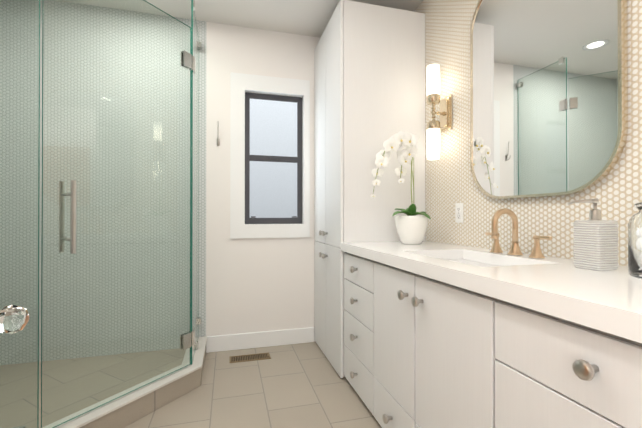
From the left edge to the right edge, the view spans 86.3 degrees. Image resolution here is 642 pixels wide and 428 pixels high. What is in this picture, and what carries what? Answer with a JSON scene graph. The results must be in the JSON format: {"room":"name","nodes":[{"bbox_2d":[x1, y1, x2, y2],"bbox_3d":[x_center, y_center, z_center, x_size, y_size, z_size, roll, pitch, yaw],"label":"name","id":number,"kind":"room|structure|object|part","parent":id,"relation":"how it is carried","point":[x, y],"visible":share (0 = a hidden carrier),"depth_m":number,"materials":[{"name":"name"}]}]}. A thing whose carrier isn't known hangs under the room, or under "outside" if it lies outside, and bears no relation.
{"room":"bathroom","nodes":[
{"label":"bathroom","id":0,"kind":"room"},
{"bbox_2d":[57,0,422,37],"bbox_3d":[-0.408,-1.579,1.040,3.130,0.100,3.680,0,0,-15],"label":"ceiling","id":1,"kind":"structure","parent":0,"point":[307,17],"depth_m":2.56,"materials":[{"name":"white paint"}]},
{"bbox_2d":[124,342,381,427],"bbox_3d":[-0.408,1.131,1.027,3.130,0.100,3.680,0,0,-15],"label":"floor","id":2,"kind":"structure","parent":0,"point":[302,385],"depth_m":2.03,"materials":[{"name":"tile"}]},
{"bbox_2d":[0,0,206,427],"bbox_3d":[-1.434,-0.155,1.953,1.428,2.480,1.163,0,0,-15],"label":"shower","id":3,"kind":"object","parent":2,"relation":"on","point":[115,390],"visible":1,"depth_m":1.89,"materials":[{"name":"tile"}]},
{"bbox_3d":[-1.602,-0.211,1.372,0.799,2.332,0.010,0,0,-15],"label":"glass","id":4,"kind":"part","parent":3,"relation":"part of","materials":[{"name":"teal"}]},
{"bbox_3d":[-1.161,0.013,1.569,0.096,0.330,0.095,0,0,-15],"label":"handle","id":5,"kind":"part","parent":3,"relation":"part of","materials":[{"name":"silver metal"}]},
{"bbox_2d":[229,352,270,362],"bbox_3d":[-0.536,1.085,2.588,0.300,0.006,0.110,0,0,-15],"label":"floor vent","id":6,"kind":"object","parent":2,"relation":"in","point":[248,357],"visible":1,"depth_m":2.58,"materials":[{"name":"brown metal"}]},
{"bbox_2d":[314,0,425,377],"bbox_3d":[0.319,-0.161,2.663,0.670,2.500,0.711,0,0,-15],"label":"tall cabinet","id":7,"kind":"object","parent":2,"relation":"on","point":[369,79],"visible":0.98,"depth_m":2.34,"materials":[{"name":"wood"}]},
{"bbox_2d":[341,249,641,427],"bbox_3d":[0.668,0.659,1.413,0.650,0.847,1.875,0,0,-15],"label":"bathroom vanity","id":8,"kind":"object","parent":2,"relation":"on","point":[440,335],"depth_m":1.06,"materials":[{"name":"wood"}]},
{"bbox_2d":[341,241,641,336],"bbox_3d":[0.681,0.218,1.408,0.628,0.070,1.895,0,0,-15],"label":"countertop","id":9,"kind":"structure","parent":8,"relation":"on","point":[613,298],"depth_m":0.99,"materials":[{"name":"white stone"}]},
{"bbox_2d":[370,131,430,243],"bbox_3d":[0.519,-0.164,2.117,0.399,0.700,0.264,0,0,-15],"label":"orchid","id":10,"kind":"object","parent":9,"relation":"on","point":[411,227],"visible":1,"depth_m":2.10,"materials":[{"name":"white plant"}]},
{"bbox_3d":[0.566,0.098,2.141,0.200,0.175,0.200,0,0,-15],"label":"pot","id":11,"kind":"part","parent":10,"relation":"part of","materials":[{"name":"white ceramic"}]},
{"bbox_2d":[485,208,551,257],"bbox_3d":[0.828,0.078,1.528,0.157,0.208,0.356,0,0,-15],"label":"faucet","id":12,"kind":"object","parent":9,"relation":"on","point":[515,248],"visible":1,"depth_m":1.52,"materials":[{"name":"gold metal"}]},
{"bbox_3d":[0.840,0.137,1.666,0.058,0.092,0.095,0,0,-15],"label":"handle","id":13,"kind":"part","parent":12,"relation":"part of","materials":[{"name":"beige metal"}]},
{"bbox_3d":[0.828,0.078,1.528,0.157,0.208,0.062,0,0,-15],"label":"spout","id":14,"kind":"part","parent":12,"relation":"part of","materials":[{"name":"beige metal"}]},
{"bbox_3d":[0.908,0.136,1.415,0.058,0.092,0.095,0,0,-15],"label":"handle","id":15,"kind":"part","parent":12,"relation":"part of","materials":[{"name":"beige metal"}]},
{"bbox_2d":[568,198,617,270],"bbox_3d":[0.896,0.065,1.133,0.088,0.232,0.108,0,0,-15],"label":"soap dispenser","id":16,"kind":"object","parent":9,"relation":"on","point":[595,218],"visible":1,"depth_m":1.11,"materials":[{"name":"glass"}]},
{"bbox_2d":[573,220,617,270],"bbox_3d":[0.899,0.101,1.123,0.088,0.160,0.088,0,0,-15],"label":"bottle","id":17,"kind":"object","parent":16,"relation":"attached to","point":[580,255],"depth_m":1.10,"materials":[{"name":"white ceramic"}]},
{"bbox_2d":[628,202,641,278],"bbox_3d":[0.963,0.046,0.944,0.176,0.268,0.176,0,0,-15],"label":"jar","id":18,"kind":"object","parent":9,"relation":"on","point":[635,246],"visible":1,"depth_m":0.96,"materials":[{"name":"clear glass"}]},
{"bbox_3d":[0.963,-0.054,0.944,0.152,0.067,0.152,0,0,-15],"label":"lid","id":19,"kind":"part","parent":18,"relation":"part of","materials":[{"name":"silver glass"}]},
{"bbox_3d":[0.410,0.244,1.344,0.008,0.017,1.873,0,0,-15],"label":"shadow rail","id":20,"kind":"part","parent":8,"relation":"part of","materials":[{"name":"grey wood"}]},
{"bbox_2d":[206,22,319,341],"bbox_3d":[-0.143,-0.215,2.960,1.608,2.610,0.100,0,0,-15],"label":"wall","id":21,"kind":"structure","parent":0,"point":[258,284],"depth_m":2.78,"materials":[{"name":"white paint"}]},
{"bbox_2d":[0,0,205,364],"bbox_3d":[-1.653,-0.217,2.550,1.522,2.610,0.100,0,0,-15],"label":"shower wall tile","id":22,"kind":"structure","parent":21,"relation":"attached to","point":[6,214],"depth_m":2.50,"materials":[{"name":"white tile"}]},
{"bbox_2d":[217,121,219,145],"bbox_3d":[-0.811,-0.635,2.700,0.022,0.188,0.056,0,0,-15],"label":"hanger","id":23,"kind":"object","parent":21,"relation":"attached to","point":[218,141],"visible":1,"depth_m":2.70,"materials":[{"name":"silver metal"}]},
{"bbox_2d":[206,327,313,352],"bbox_3d":[-0.480,1.026,2.803,0.874,0.126,0.014,0,0,-15],"label":"baseboard","id":24,"kind":"structure","parent":21,"relation":"attached to","point":[219,343],"depth_m":2.79,"materials":[{"name":"white paint"}]},
{"bbox_2d":[230,72,309,238],"bbox_3d":[-0.423,-0.468,2.868,0.650,1.329,0.103,0,0,-15],"label":"window","id":25,"kind":"structure","parent":21,"relation":"in","point":[274,158],"depth_m":2.88,"materials":[{"name":"white paint"}]},
{"bbox_3d":[-0.402,-0.460,2.908,0.404,1.004,0.006,0,0,-15],"label":"glass","id":26,"kind":"part","parent":25,"relation":"part of","materials":[{"name":"glass"}]},
{"bbox_2d":[413,0,641,265],"bbox_3d":[1.067,-0.223,1.382,0.100,2.610,3.580,0,0,-15],"label":"wall tiles","id":27,"kind":"structure","parent":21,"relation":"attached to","point":[616,191],"depth_m":1.88,"materials":[{"name":"white tile"}]},
{"bbox_2d":[426,64,451,159],"bbox_3d":[0.732,-0.636,2.159,0.138,0.584,0.116,0,0,-15],"label":"sconce","id":28,"kind":"object","parent":27,"relation":"attached to","point":[435,128],"visible":1,"depth_m":2.12,"materials":[{"name":"white glass"}]},
{"bbox_3d":[0.706,-0.636,2.151,0.080,0.584,0.080,0,0,-15],"label":"glass","id":29,"kind":"part","parent":28,"relation":"part of","materials":[{"name":"white glass"}]},
{"bbox_2d":[455,203,463,222],"bbox_3d":[0.828,-0.006,2.053,0.009,0.118,0.072,0,0,-15],"label":"electrical outlet","id":30,"kind":"object","parent":27,"relation":"attached to","point":[459,214],"visible":1,"depth_m":2.05,"materials":[{"name":"white plastic"}]},
{"bbox_2d":[470,0,627,198],"bbox_3d":[0.952,-0.647,1.558,0.029,1.140,0.768,0,0,-15],"label":"mirror","id":31,"kind":"object","parent":27,"relation":"attached to","point":[548,97],"visible":0.96,"depth_m":1.47,"materials":[{"name":"gold metal"}]},
{"bbox_3d":[-0.550,0.203,0.552,0.047,0.190,0.052,0,0,-15],"label":"plate","id":32,"kind":"object","parent":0,"visible":0},
{"bbox_2d":[0,305,28,333],"bbox_3d":[-0.508,0.174,0.564,0.039,0.049,0.049,0,0,-15],"label":"door knob","id":33,"kind":"object","parent":32,"relation":"attached to","point":[14,319],"depth_m":0.55,"materials":[{"name":"clear glass"}]}
]}

